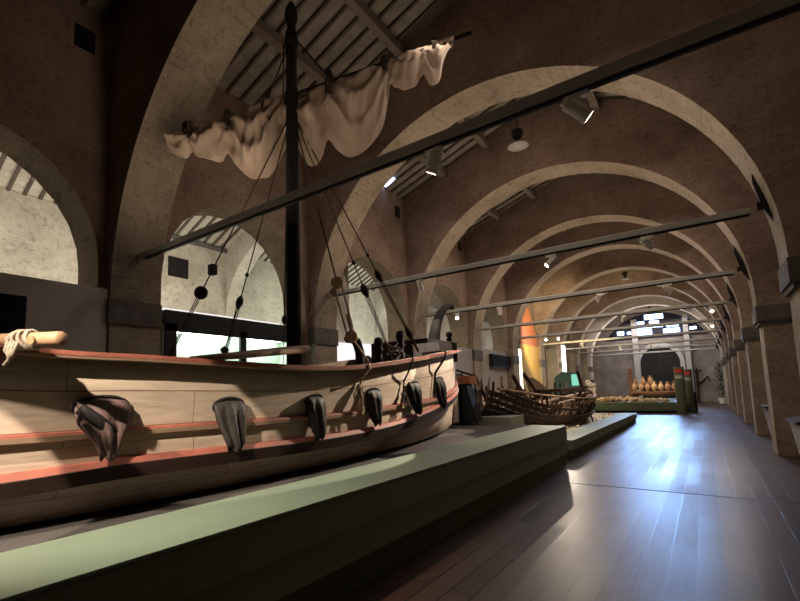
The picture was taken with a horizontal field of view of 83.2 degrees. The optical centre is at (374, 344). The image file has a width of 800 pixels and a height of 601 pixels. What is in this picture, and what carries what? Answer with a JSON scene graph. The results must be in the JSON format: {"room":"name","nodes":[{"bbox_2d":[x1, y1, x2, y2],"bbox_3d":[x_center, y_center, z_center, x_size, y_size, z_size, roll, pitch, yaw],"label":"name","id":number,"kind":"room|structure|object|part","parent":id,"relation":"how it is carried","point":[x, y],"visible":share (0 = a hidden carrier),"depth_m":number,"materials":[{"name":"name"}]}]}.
{"room":"museum","nodes":[
{"label":"museum","id":0,"kind":"room"},
{"bbox_2d":[0,188,519,357],"bbox_3d":[0.255,0.623,25.267,0.300,7.200,53.000,-6,-7,36],"label":"wall","id":1,"kind":"structure","parent":0,"point":[36,240],"depth_m":15.56,"materials":[{"name":"beige paint"}]},
{"bbox_2d":[168,255,188,278],"bbox_3d":[-6.864,-2.697,15.697,0.030,0.700,0.750,-6,-7,36],"label":"window","id":2,"kind":"structure","parent":1,"relation":"in","point":[177,267],"depth_m":15.67,"materials":[{"name":"black glass"}]},
{"bbox_2d":[171,234,226,252],"bbox_3d":[-6.683,-3.709,15.979,0.120,0.140,3.280,-6,-7,36],"label":"trim","id":3,"kind":"structure","parent":1,"relation":"attached to","point":[197,243],"depth_m":16.54,"materials":[{"name":"grey stone"}]},
{"bbox_2d":[226,231,349,342],"bbox_3d":[-3.220,-0.893,15.633,5.600,8.400,0.600,-6,-7,36],"label":"trim","id":4,"kind":"structure","parent":1,"relation":"attached to","point":[239,253],"depth_m":16.93,"materials":[{"name":"beige paint"}]},
{"bbox_2d":[375,289,386,338],"bbox_3d":[2.515,-0.234,23.428,5.600,8.400,0.600,-6,-7,36],"label":"trim","id":5,"kind":"structure","parent":1,"relation":"attached to","point":[381,314],"depth_m":24.95,"materials":[{"name":"beige paint"}]},
{"bbox_2d":[0,152,519,331],"bbox_3d":[2.415,-3.759,24.048,5.964,1.458,53.000,-6,-7,36],"label":"ceiling","id":6,"kind":"structure","parent":0,"point":[13,177],"depth_m":15.53,"materials":[{"name":"beige paint"}]},
{"bbox_2d":[0,0,600,404],"bbox_3d":[5.236,-0.505,21.698,0.800,8.430,53.000,-6,-7,36],"label":"wall","id":7,"kind":"structure","parent":0,"point":[56,94],"depth_m":7.80,"materials":[{"name":"brick"}]},
{"bbox_2d":[74,22,95,54],"bbox_3d":[-4.953,-5.217,7.679,0.026,0.400,0.320,-6,-7,36],"label":"window","id":8,"kind":"structure","parent":7,"relation":"in","point":[84,38],"depth_m":7.67,"materials":[{"name":"black glass"}]},
{"bbox_2d":[394,205,399,218],"bbox_3d":[0.758,-4.562,15.443,0.026,0.400,0.320,-6,-7,36],"label":"window","id":9,"kind":"structure","parent":7,"relation":"in","point":[397,209],"depth_m":15.43,"materials":[{"name":"black glass"}]},
{"bbox_2d":[79,0,657,248],"bbox_3d":[9.421,-5.614,19.051,12.022,2.355,53.000,-6,-7,36],"label":"ceiling","id":10,"kind":"structure","parent":0,"point":[343,37],"depth_m":9.73,"materials":[{"name":"wood"}]},
{"bbox_2d":[507,99,528,151],"bbox_3d":[3.610,-5.997,11.538,0.540,1.906,0.540,-6,-7,36],"label":"pendant lamp","id":11,"kind":"object","parent":10,"relation":"hanging from","point":[519,144],"visible":0.97,"depth_m":11.39,"materials":[{"name":"black metal"}]},
{"bbox_2d":[508,140,528,151],"bbox_3d":[3.636,-5.056,11.439,0.510,0.015,0.510,-6,-7,36],"label":"diffuser","id":12,"kind":"object","parent":11,"relation":"attached to","point":[517,145],"depth_m":11.40,"materials":[{"name":"white glass"}]},
{"bbox_2d":[620,270,629,279],"bbox_3d":[15.035,-4.798,27.171,0.540,1.693,0.540,-6,-7,36],"label":"pendant lamp","id":13,"kind":"object","parent":10,"relation":"hanging from","point":[624,273],"visible":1,"depth_m":27.04,"materials":[{"name":"black metal"}]},
{"bbox_2d":[561,345,566,371],"bbox_3d":[12.940,2.240,30.576,0.220,4.400,0.950,-6,-7,36],"label":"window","id":14,"kind":"structure","parent":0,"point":[562,346],"depth_m":30.54,"materials":[{"name":"white glass"}]},
{"bbox_2d":[339,402,799,600],"bbox_3d":[9.774,3.361,18.346,12.100,0.200,53.500,-6,-7,36],"label":"floor","id":15,"kind":"structure","parent":0,"point":[550,541],"depth_m":4.96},
{"bbox_2d":[0,272,107,352],"bbox_3d":[-5.584,0.643,5.752,0.150,3.420,3.930,-6,-7,36],"label":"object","id":16,"kind":"structure","parent":15,"relation":"on","point":[41,305],"depth_m":6.86,"materials":[{"name":"grey paint"}]},
{"bbox_2d":[160,307,285,363],"bbox_3d":[-3.182,1.006,9.970,0.800,3.445,3.500,-6,-7,36],"label":"window","id":17,"kind":"structure","parent":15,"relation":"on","point":[204,333],"depth_m":9.75,"materials":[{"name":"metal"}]},
{"bbox_3d":[-2.905,0.177,9.836,0.060,0.950,3.500,-6,-7,36],"label":"frame","id":18,"kind":"part","parent":17,"relation":"part of","materials":[{"name":"black metal"}]},
{"bbox_2d":[177,332,276,342],"bbox_3d":[-3.211,-0.210,10.094,0.530,0.050,3.000,-6,-7,36],"label":"lamp","id":19,"kind":"object","parent":17,"relation":"attached to","point":[224,338],"depth_m":10.01,"materials":[{"name":"white"}]},
{"bbox_2d":[0,424,528,552],"bbox_3d":[-1.943,1.981,6.364,4.680,0.690,14.200,-6,-7,36],"label":"platform top","id":20,"kind":"object","parent":15,"relation":"on","point":[13,538],"visible":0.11,"depth_m":4.09,"materials":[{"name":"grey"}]},
{"bbox_2d":[0,1,471,529],"bbox_3d":[-1.724,-2.047,6.422,12.296,7.341,3.655,4,-8,-44],"label":"ship","id":21,"kind":"object","parent":20,"relation":"on","point":[82,432],"visible":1,"depth_m":4.70,"materials":[{"name":"brown wood"}]},
{"bbox_2d":[0,329,68,365],"bbox_3d":[-2.723,0.029,3.033,1.609,0.272,0.191,-3,-6,18],"label":"pole","id":22,"kind":"object","parent":21,"relation":"attached to","point":[21,339],"visible":1,"depth_m":2.84,"materials":[{"name":"brown wood"}]},
{"bbox_3d":[-1.406,1.206,4.242,0.263,0.286,0.010,-6,-7,36],"label":"cord","id":23,"kind":"part","parent":21,"relation":"part of","materials":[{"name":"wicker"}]},
{"bbox_2d":[189,345,310,359],"bbox_3d":[-1.319,0.080,5.192,0.136,0.343,2.183,-4,-6,21],"label":"wooden spar","id":24,"kind":"object","parent":21,"relation":"on","point":[276,351],"visible":0.92,"depth_m":5.07,"materials":[{"name":"brown wood"}]},
{"bbox_3d":[-0.301,0.240,6.812,0.344,0.861,0.150,-4,-6,19],"label":"knee post","id":25,"kind":"part","parent":21,"relation":"part of","materials":[{"name":"brown wood"}]},
{"bbox_3d":[1.878,1.064,10.967,0.090,1.742,0.406,-6,-7,36],"label":"stem post","id":26,"kind":"part","parent":21,"relation":"part of","materials":[{"name":"brown wood"}]},
{"bbox_2d":[453,376,482,424],"bbox_3d":[1.982,1.484,12.023,1.700,1.260,0.430,-6,-7,36],"label":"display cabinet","id":27,"kind":"object","parent":20,"relation":"on","point":[469,412],"visible":0.48,"depth_m":11.57,"materials":[{"name":"black metal"}]},
{"bbox_2d":[0,425,566,600],"bbox_3d":[-0.138,1.659,4.285,0.720,0.800,12.950,-6,-7,36],"label":"platform","id":28,"kind":"object","parent":15,"relation":"on","point":[326,537],"visible":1,"depth_m":3.29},
{"bbox_2d":[337,342,371,360],"bbox_3d":[-0.557,1.474,13.275,0.300,3.060,1.920,-6,-7,36],"label":"window","id":29,"kind":"structure","parent":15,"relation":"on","point":[345,351],"depth_m":12.91,"materials":[{"name":"white glass"}]},
{"bbox_3d":[-0.845,0.668,12.995,0.300,1.420,1.020,-6,-7,36],"label":"panel","id":30,"kind":"part","parent":29,"relation":"part of","materials":[{"name":"white glass"}]},
{"bbox_3d":[-0.275,0.158,13.851,0.300,0.340,0.840,-6,-7,36],"label":"panel","id":31,"kind":"part","parent":29,"relation":"part of","materials":[{"name":"white glass"}]},
{"bbox_2d":[455,347,473,387],"bbox_3d":[2.974,1.685,17.472,0.120,3.320,3.930,-6,-7,36],"label":"wall","id":32,"kind":"structure","parent":15,"relation":"on","point":[464,363],"depth_m":18.53,"materials":[{"name":"grey paint"}]},
{"bbox_2d":[482,349,507,404],"bbox_3d":[5.604,1.966,21.468,0.150,3.450,3.800,-6,-7,36],"label":"wall","id":33,"kind":"structure","parent":15,"relation":"on","point":[494,373],"depth_m":21.50,"materials":[{"name":"grey paint"}]},
{"bbox_2d":[489,354,510,367],"bbox_3d":[6.178,0.805,22.108,0.200,0.620,2.450,-6,-7,36],"label":"wall monitor","id":34,"kind":"object","parent":33,"relation":"attached to","point":[495,360],"visible":1,"depth_m":21.76,"materials":[{"name":"black metal"}]},
{"bbox_2d":[518,307,539,400],"bbox_3d":[8.745,0.776,25.585,0.070,6.500,3.530,-6,-7,36],"label":"wall","id":35,"kind":"structure","parent":15,"relation":"on","point":[528,351],"depth_m":25.58,"materials":[{"name":"orange"}]},
{"bbox_2d":[554,372,579,406],"bbox_3d":[10.269,2.616,23.954,1.250,2.420,0.200,-6,-7,36],"label":"kiosk","id":36,"kind":"object","parent":15,"relation":"on","point":[571,378],"visible":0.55,"depth_m":23.98,"materials":[{"name":"green"}]},
{"bbox_2d":[558,413,617,430],"bbox_3d":[6.049,3.093,17.219,4.660,0.300,12.750,-6,-7,36],"label":"bed","id":37,"kind":"object","parent":15,"relation":"on","point":[571,426],"visible":0.02,"depth_m":17.07,"materials":[{"name":"beige gravel"}]},
{"bbox_2d":[456,369,477,423],"bbox_3d":[2.050,1.617,12.439,1.660,1.860,0.082,-6,-7,34],"label":"handrail","id":38,"kind":"object","parent":37,"relation":"on","point":[460,371],"visible":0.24,"depth_m":12.15,"materials":[{"name":"black metal"}]},
{"bbox_3d":[2.028,0.811,12.523,1.660,0.238,0.073,-6,-7,34],"label":"rail","id":39,"kind":"part","parent":38,"relation":"part of","materials":[{"name":"black metal"}]},
{"bbox_2d":[470,415,525,424],"bbox_3d":[2.959,2.265,12.625,2.200,0.560,1.100,-6,-7,36],"label":"stepped plinth","id":40,"kind":"object","parent":37,"relation":"on","point":[499,419],"visible":0.23,"depth_m":11.94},
{"bbox_2d":[456,370,596,425],"bbox_3d":[5.740,1.804,15.550,8.932,2.032,2.714,4,-8,-42],"label":"ship wreck","id":41,"kind":"object","parent":37,"relation":"on","point":[537,412],"visible":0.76,"depth_m":13.92,"materials":[{"name":"brown wood"}]},
{"bbox_3d":[5.275,1.719,16.102,1.115,1.352,0.266,2,-7,-28],"label":"standing frame","id":42,"kind":"part","parent":41,"relation":"part of","materials":[{"name":"brown wood"}]},
{"bbox_3d":[5.853,1.715,16.578,1.271,1.425,0.271,2,-7,-31],"label":"standing frame","id":43,"kind":"part","parent":41,"relation":"part of","materials":[{"name":"brown wood"}]},
{"bbox_3d":[6.181,1.582,16.899,1.835,0.732,0.099,3,-8,-38],"label":"panel","id":44,"kind":"part","parent":41,"relation":"part of","materials":[{"name":"brown wood"}]},
{"bbox_3d":[8.513,1.776,18.419,0.906,1.532,0.169,3,-7,-35],"label":"standing frame","id":45,"kind":"part","parent":41,"relation":"part of","materials":[{"name":"brown wood"}]},
{"bbox_2d":[566,412,616,428],"bbox_3d":[8.116,2.876,17.448,1.504,0.098,8.734,-6,-7,36],"label":"pebbles","id":46,"kind":"object","parent":37,"relation":"on","point":[584,420],"visible":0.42,"depth_m":16.61,"materials":[{"name":"beige stone"}]},
{"bbox_2d":[566,413,636,458],"bbox_3d":[7.561,2.744,14.800,0.630,0.410,11.500,-6,-7,36],"label":"platform","id":47,"kind":"object","parent":15,"relation":"on","point":[581,439],"visible":0.75,"depth_m":12.63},
{"bbox_2d":[589,398,676,412],"bbox_3d":[16.271,3.899,29.137,6.440,0.620,7.400,-6,-7,36],"label":"display platform","id":48,"kind":"object","parent":15,"relation":"on","point":[670,406],"visible":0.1,"depth_m":25.64,"materials":[{"name":"green metal"}]},
{"bbox_2d":[596,396,670,401],"bbox_3d":[15.646,3.291,27.364,3.999,0.399,3.006,-6,-7,36],"label":"rubble","id":49,"kind":"object","parent":48,"relation":"on","point":[628,398],"visible":0.98,"depth_m":26.63,"materials":[{"name":"ceramic"}]},
{"bbox_2d":[628,368,675,397],"bbox_3d":[18.037,2.464,28.861,3.150,2.080,1.150,-6,-7,36],"label":"rack","id":50,"kind":"object","parent":48,"relation":"on","point":[632,393],"visible":0.58,"depth_m":29.08,"materials":[{"name":"brown wood"}]},
{"bbox_3d":[17.099,2.616,30.066,0.200,2.080,0.300,-6,-7,36],"label":"post","id":51,"kind":"part","parent":50,"relation":"part of","materials":[{"name":"brown wood"}]},
{"bbox_2d":[632,382,636,390],"bbox_3d":[16.967,2.740,29.406,0.320,0.702,0.312,-6,-7,36],"label":"amphora","id":52,"kind":"object","parent":50,"relation":"on","point":[634,386],"visible":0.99,"depth_m":29.32,"materials":[{"name":"ceramic"}]},
{"bbox_2d":[639,382,643,391],"bbox_3d":[17.262,2.737,29.190,0.295,0.648,0.288,-6,-7,36],"label":"amphora","id":53,"kind":"object","parent":50,"relation":"on","point":[641,387],"visible":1,"depth_m":29.10,"materials":[{"name":"ceramic"}]},
{"bbox_2d":[645,382,649,391],"bbox_3d":[17.556,2.706,28.976,0.295,0.648,0.288,-6,-7,36],"label":"amphora","id":54,"kind":"object","parent":50,"relation":"on","point":[647,386],"visible":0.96,"depth_m":28.90,"materials":[{"name":"ceramic"}]},
{"bbox_2d":[648,375,652,384],"bbox_3d":[17.924,2.298,29.300,0.295,0.648,0.288,-6,-7,36],"label":"amphora","id":55,"kind":"object","parent":50,"relation":"on","point":[650,380],"visible":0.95,"depth_m":29.21,"materials":[{"name":"ceramic"}]},
{"bbox_2d":[651,381,656,391],"bbox_3d":[17.850,2.649,28.765,0.320,0.702,0.312,-6,-7,36],"label":"amphora","id":56,"kind":"object","parent":50,"relation":"on","point":[654,386],"visible":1,"depth_m":28.66,"materials":[{"name":"ceramic"}]},
{"bbox_2d":[658,382,663,391],"bbox_3d":[18.145,2.646,28.548,0.295,0.648,0.288,-6,-7,36],"label":"amphora","id":57,"kind":"object","parent":50,"relation":"on","point":[660,386],"visible":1,"depth_m":28.48,"materials":[{"name":"ceramic"}]},
{"bbox_2d":[665,381,670,390],"bbox_3d":[18.439,2.615,28.334,0.295,0.648,0.288,-6,-7,36],"label":"amphora","id":58,"kind":"object","parent":50,"relation":"on","point":[667,386],"visible":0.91,"depth_m":28.26,"materials":[{"name":"ceramic"}]},
{"bbox_2d":[630,319,642,397],"bbox_3d":[23.586,1.432,40.550,0.550,7.500,0.360,-6,-7,36],"label":"post","id":59,"kind":"object","parent":15,"relation":"on","point":[633,322],"visible":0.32,"depth_m":40.49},
{"bbox_2d":[542,480,799,503],"bbox_3d":[4.372,2.196,6.727,3.700,0.014,0.030,-6,-7,36],"label":"trim","id":60,"kind":"structure","parent":15,"relation":"on","point":[542,480],"depth_m":6.64,"materials":[{"name":"black metal"}]},
{"bbox_2d":[673,367,687,413],"bbox_3d":[16.329,2.420,24.051,0.470,2.500,0.476,-6,-7,36],"label":"column","id":61,"kind":"structure","parent":15,"relation":"on","point":[679,378],"depth_m":23.89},
{"bbox_2d":[682,314,694,391],"bbox_3d":[26.685,1.112,38.297,0.500,7.500,0.360,-6,-7,36],"label":"post","id":62,"kind":"object","parent":15,"relation":"on","point":[684,316],"visible":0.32,"depth_m":38.30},
{"bbox_2d":[684,369,695,411],"bbox_3d":[17.690,2.568,25.339,0.420,2.400,0.426,-6,-7,36],"label":"column","id":63,"kind":"structure","parent":15,"relation":"on","point":[687,372],"depth_m":25.18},
{"bbox_2d":[694,392,697,411],"bbox_3d":[18.360,3.250,25.788,0.160,1.100,1.200,-6,-7,36],"label":"information panel","id":64,"kind":"object","parent":15,"relation":"on","point":[695,394],"visible":0.64,"depth_m":25.30,"materials":[{"name":"black metal"}]},
{"bbox_2d":[693,368,709,401],"bbox_3d":[27.406,3.360,37.621,1.116,2.872,0.578,-6,-7,36],"label":"anchor","id":65,"kind":"object","parent":15,"relation":"on","point":[696,370],"visible":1,"depth_m":37.77,"materials":[{"name":"black metal"}]},
{"bbox_2d":[711,362,726,402],"bbox_3d":[26.836,2.912,34.956,1.253,3.217,1.382,-6,-7,36],"label":"potted shrub","id":66,"kind":"object","parent":15,"relation":"on","point":[722,390],"visible":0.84,"depth_m":34.90,"materials":[{"name":"green plant"}]},
{"bbox_2d":[718,398,726,402],"bbox_3d":[26.933,4.303,34.822,0.600,0.420,0.585,-6,-7,36],"label":"pot","id":67,"kind":"object","parent":66,"relation":"on","point":[722,400],"depth_m":34.65,"materials":[{"name":"white paint"}]},
{"bbox_2d":[760,404,771,436],"bbox_3d":[10.246,2.009,11.456,0.520,1.030,1.200,-6,-7,36],"label":"lectern","id":68,"kind":"object","parent":15,"relation":"on","point":[765,406],"visible":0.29,"depth_m":11.59,"materials":[{"name":"black metal"}]},
{"bbox_2d":[785,416,799,453],"bbox_3d":[6.900,1.639,7.042,0.520,1.030,1.200,-6,-7,36],"label":"lectern","id":69,"kind":"object","parent":15,"relation":"on","point":[794,422],"visible":1,"depth_m":7.29,"materials":[{"name":"black metal"}]},
{"bbox_2d":[545,306,725,401],"bbox_3d":[23.122,-0.191,41.737,17.400,11.000,0.400,-6,-7,36],"label":"wall","id":70,"kind":"structure","parent":0,"point":[613,370],"depth_m":40.65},
{"bbox_2d":[606,312,707,341],"bbox_3d":[24.883,-1.769,40.289,7.756,2.300,0.120,-6,-7,36],"label":"window","id":71,"kind":"structure","parent":70,"relation":"in","point":[654,317],"depth_m":40.16,"materials":[{"name":"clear glass"}]},
{"bbox_3d":[24.324,-1.146,40.610,1.120,0.515,0.020,-6,-7,36],"label":"pane","id":72,"kind":"part","parent":71,"relation":"part of","materials":[{"name":"white glass"}]},
{"bbox_3d":[24.925,-2.539,40.286,1.420,0.432,0.020,-6,-7,36],"label":"pane","id":73,"kind":"part","parent":71,"relation":"part of","materials":[{"name":"white glass"}]},
{"bbox_3d":[25.966,-1.286,39.415,1.210,0.350,0.020,-6,-7,36],"label":"pane","id":74,"kind":"part","parent":71,"relation":"part of","materials":[{"name":"white glass"}]},
{"bbox_2d":[639,343,685,398],"bbox_3d":[25.180,2.415,39.643,3.640,5.270,0.220,-6,-7,36],"label":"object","id":75,"kind":"structure","parent":70,"relation":"in","point":[659,366],"depth_m":39.70,"materials":[{"name":"black metal"}]},
{"bbox_3d":[25.194,2.600,39.636,0.080,4.900,0.030,-6,-7,36],"label":"rail","id":76,"kind":"part","parent":75,"relation":"part of","materials":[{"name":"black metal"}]},
{"bbox_2d":[789,297,799,381],"bbox_3d":[13.479,-1.356,15.708,0.350,8.430,53.000,-6,-7,36],"label":"wall","id":77,"kind":"structure","parent":0,"point":[789,297],"depth_m":9.58,"materials":[{"name":"paint"}]},
{"bbox_2d":[105,0,272,354],"bbox_3d":[-0.454,-2.823,5.263,9.870,9.933,0.960,-6,-7,36],"label":"arch","id":78,"kind":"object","parent":77,"relation":"attached to","point":[170,57],"depth_m":7.51,"materials":[{"name":"paint"}]},
{"bbox_2d":[138,0,799,259],"bbox_3d":[-0.556,-2.085,5.314,8.864,0.920,0.120,-6,-7,36],"label":"tie beam","id":79,"kind":"structure","parent":77,"relation":"attached to","point":[766,11],"depth_m":3.86,"materials":[{"name":"grey metal"}]},
{"bbox_2d":[425,145,443,174],"bbox_3d":[0.577,-1.816,4.444,0.148,0.268,0.212,3,-7,-34],"label":"spotlight","id":80,"kind":"object","parent":79,"relation":"attached to","point":[434,155],"visible":1,"depth_m":4.40,"materials":[{"name":"white paint"}]},
{"bbox_2d":[425,146,442,165],"bbox_3d":[0.571,-1.856,4.409,0.192,0.195,0.106,-4,-6,19],"label":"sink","id":81,"kind":"object","parent":80,"relation":"in","point":[434,155],"depth_m":4.39,"materials":[{"name":"white paint"}]},
{"bbox_2d":[560,88,593,123],"bbox_3d":[1.647,-1.929,3.665,0.261,0.252,0.154,-2,-6,6],"label":"spotlight","id":82,"kind":"object","parent":79,"relation":"attached to","point":[575,105],"visible":1,"depth_m":3.63,"materials":[{"name":"white paint"}]},
{"bbox_2d":[560,94,589,108],"bbox_3d":[1.616,-1.962,3.643,0.226,0.153,0.106,-4,-7,25],"label":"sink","id":83,"kind":"object","parent":82,"relation":"in","point":[573,101],"depth_m":3.63,"materials":[{"name":"white paint"}]},
{"bbox_2d":[327,174,773,296],"bbox_3d":[2.303,-1.854,9.225,8.852,0.920,0.120,-6,-7,36],"label":"tie beam","id":84,"kind":"structure","parent":77,"relation":"attached to","point":[762,204],"depth_m":8.02,"materials":[{"name":"grey metal"}]},
{"bbox_2d":[416,279,423,290],"bbox_3d":[1.022,-1.337,10.130,0.175,0.270,0.180,-1,-6,-6],"label":"spotlight","id":85,"kind":"object","parent":84,"relation":"attached to","point":[419,282],"visible":1,"depth_m":10.08,"materials":[{"name":"white paint"}]},
{"bbox_3d":[2.199,-1.659,9.286,8.580,0.090,0.100,-6,-7,36],"label":"rail","id":86,"kind":"part","parent":84,"relation":"part of","materials":[{"name":"grey metal"}]},
{"bbox_2d":[544,254,557,267],"bbox_3d":[3.310,-1.574,8.449,0.257,0.255,0.151,-3,-6,10],"label":"spotlight","id":87,"kind":"object","parent":84,"relation":"attached to","point":[553,258],"visible":1,"depth_m":8.42,"materials":[{"name":"white paint"}]},
{"bbox_2d":[550,256,557,264],"bbox_3d":[3.356,-1.588,8.419,0.194,0.207,0.094,2,-7,-29],"label":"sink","id":88,"kind":"object","parent":87,"relation":"in","point":[553,259],"depth_m":8.40,"materials":[{"name":"white paint"}]},
{"bbox_2d":[639,235,655,250],"bbox_3d":[4.562,-1.702,7.539,0.255,0.256,0.157,-2,-6,4],"label":"spotlight","id":89,"kind":"object","parent":84,"relation":"attached to","point":[645,241],"visible":1,"depth_m":7.50,"materials":[{"name":"white paint"}]},
{"bbox_2d":[639,237,653,244],"bbox_3d":[4.536,-1.741,7.516,0.224,0.157,0.106,-4,-6,19],"label":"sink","id":90,"kind":"object","parent":89,"relation":"in","point":[643,240],"depth_m":7.50,"materials":[{"name":"white paint"}]},
{"bbox_2d":[307,0,799,374],"bbox_3d":[2.413,-2.494,9.161,9.870,9.933,0.960,-6,-7,36],"label":"arch","id":91,"kind":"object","parent":77,"relation":"attached to","point":[741,91],"depth_m":7.85,"materials":[{"name":"brick"}]},
{"bbox_2d":[421,245,749,316],"bbox_3d":[5.166,-1.575,13.130,8.845,0.920,0.120,-6,-7,36],"label":"tie beam","id":92,"kind":"structure","parent":77,"relation":"attached to","point":[742,267],"depth_m":12.16,"materials":[{"name":"grey metal"}]},
{"bbox_2d":[496,307,502,314],"bbox_3d":[3.888,-1.061,14.030,0.179,0.263,0.149,-1,-6,-1],"label":"spotlight","id":93,"kind":"object","parent":92,"relation":"attached to","point":[499,309],"visible":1,"depth_m":13.99,"materials":[{"name":"white paint"}]},
{"bbox_3d":[5.064,-1.380,13.189,8.580,0.090,0.100,-6,-7,36],"label":"rail","id":94,"kind":"part","parent":92,"relation":"part of","materials":[{"name":"grey metal"}]},
{"bbox_2d":[596,293,603,302],"bbox_3d":[6.173,-1.292,12.354,0.154,0.259,0.244,1,-7,-24],"label":"spotlight","id":95,"kind":"object","parent":92,"relation":"attached to","point":[600,296],"visible":1,"depth_m":12.33,"materials":[{"name":"white paint"}]},
{"bbox_2d":[662,283,673,293],"bbox_3d":[7.442,-1.425,11.427,0.257,0.255,0.150,-3,-6,10],"label":"spotlight","id":96,"kind":"object","parent":92,"relation":"attached to","point":[666,287],"visible":1,"depth_m":11.39,"materials":[{"name":"white paint"}]},
{"bbox_2d":[404,98,799,456],"bbox_3d":[5.280,-2.165,13.059,9.870,9.933,0.960,-6,-7,36],"label":"arch","id":97,"kind":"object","parent":77,"relation":"attached to","point":[632,137],"depth_m":11.90,"materials":[{"name":"paint"}]},
{"bbox_2d":[478,282,737,329],"bbox_3d":[8.034,-1.236,17.027,8.847,0.920,0.120,-6,-7,36],"label":"tie beam","id":98,"kind":"structure","parent":77,"relation":"attached to","point":[732,298],"depth_m":16.28,"materials":[{"name":"grey metal"}]},
{"bbox_3d":[7.932,-1.041,17.086,8.580,0.090,0.100,-6,-7,36],"label":"rail","id":99,"kind":"part","parent":98,"relation":"part of","materials":[{"name":"grey metal"}]},
{"bbox_2d":[621,315,626,321],"bbox_3d":[8.996,-0.949,16.281,0.149,0.267,0.217,2,-7,-30],"label":"spotlight","id":100,"kind":"object","parent":98,"relation":"attached to","point":[624,317],"visible":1,"depth_m":16.25,"materials":[{"name":"white paint"}]},
{"bbox_2d":[708,305,714,312],"bbox_3d":[11.068,-1.164,14.796,0.180,0.251,0.263,-6,-7,36],"label":"spotlight","id":101,"kind":"object","parent":98,"relation":"attached to","point":[711,308],"visible":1,"depth_m":14.75,"materials":[{"name":"white paint"}]},
{"bbox_2d":[464,173,770,434],"bbox_3d":[8.147,-1.836,16.957,9.870,9.933,0.960,-6,-7,36],"label":"arch","id":102,"kind":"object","parent":77,"relation":"attached to","point":[566,202],"depth_m":16.77,"materials":[{"name":"brick"}]},
{"bbox_2d":[515,305,730,338],"bbox_3d":[10.901,-0.906,20.925,8.847,0.920,0.120,-6,-7,36],"label":"tie beam","id":103,"kind":"structure","parent":77,"relation":"attached to","point":[726,316],"depth_m":20.28,"materials":[{"name":"grey metal"}]},
{"bbox_3d":[10.799,-0.711,20.984,8.580,0.090,0.100,-6,-7,36],"label":"rail","id":104,"kind":"part","parent":103,"relation":"part of","materials":[{"name":"grey metal"}]},
{"bbox_2d":[505,222,753,422],"bbox_3d":[11.014,-1.507,20.855,9.870,9.933,0.960,-6,-7,36],"label":"arch","id":105,"kind":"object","parent":77,"relation":"attached to","point":[523,279],"depth_m":21.20,"materials":[{"name":"paint"}]},
{"bbox_2d":[543,321,726,345],"bbox_3d":[13.768,-0.577,24.823,8.847,0.920,0.120,-6,-7,36],"label":"tie beam","id":106,"kind":"structure","parent":77,"relation":"attached to","point":[721,323],"depth_m":24.26,"materials":[{"name":"grey metal"}]},
{"bbox_3d":[13.666,-0.382,24.881,8.580,0.090,0.100,-6,-7,36],"label":"rail","id":107,"kind":"part","parent":106,"relation":"part of","materials":[{"name":"grey metal"}]},
{"bbox_2d":[533,249,743,415],"bbox_3d":[13.881,-1.178,24.753,9.870,9.933,0.960,-6,-7,36],"label":"arch","id":108,"kind":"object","parent":77,"relation":"attached to","point":[585,269],"depth_m":25.17,"materials":[{"name":"paint"}]},
{"bbox_2d":[565,327,723,349],"bbox_3d":[16.636,-0.248,28.721,8.847,0.920,0.120,-6,-7,36],"label":"tie beam","id":109,"kind":"structure","parent":77,"relation":"attached to","point":[720,334],"depth_m":28.22,"materials":[{"name":"grey metal"}]},
{"bbox_3d":[16.533,-0.053,28.779,8.580,0.090,0.100,-6,-7,36],"label":"rail","id":110,"kind":"part","parent":109,"relation":"part of","materials":[{"name":"grey metal"}]},
{"bbox_2d":[555,270,736,410],"bbox_3d":[16.748,-0.848,28.651,9.870,9.933,0.960,-6,-7,36],"label":"trim","id":111,"kind":"structure","parent":77,"relation":"attached to","point":[572,306],"depth_m":29.13,"materials":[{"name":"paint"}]},
{"bbox_2d":[579,335,720,353],"bbox_3d":[19.503,0.081,32.618,8.847,0.920,0.120,-6,-7,36],"label":"tie beam","id":112,"kind":"structure","parent":77,"relation":"attached to","point":[718,342],"depth_m":32.15,"materials":[{"name":"grey metal"}]},
{"bbox_3d":[19.400,0.276,32.677,8.580,0.090,0.100,-6,-7,36],"label":"rail","id":113,"kind":"part","parent":112,"relation":"part of","materials":[{"name":"grey metal"}]},
{"bbox_2d":[572,286,732,406],"bbox_3d":[19.616,-0.519,32.549,9.870,9.933,0.960,-6,-7,36],"label":"trim","id":114,"kind":"structure","parent":77,"relation":"attached to","point":[610,299],"depth_m":33.21,"materials":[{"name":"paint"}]},
{"bbox_2d":[592,341,718,356],"bbox_3d":[22.370,0.410,36.516,8.847,0.920,0.120,-6,-7,36],"label":"tie beam","id":115,"kind":"structure","parent":77,"relation":"attached to","point":[717,347],"depth_m":36.16,"materials":[{"name":"grey metal"}]},
{"bbox_3d":[22.267,0.605,36.575,8.580,0.090,0.100,-6,-7,36],"label":"rail","id":116,"kind":"part","parent":115,"relation":"part of","materials":[{"name":"grey metal"}]},
{"bbox_2d":[586,297,728,403],"bbox_3d":[22.483,-0.190,36.447,9.870,9.933,0.960,-6,-7,36],"label":"trim","id":117,"kind":"structure","parent":77,"relation":"attached to","point":[598,323],"depth_m":37.14,"materials":[{"name":"grey stone"}]}
]}

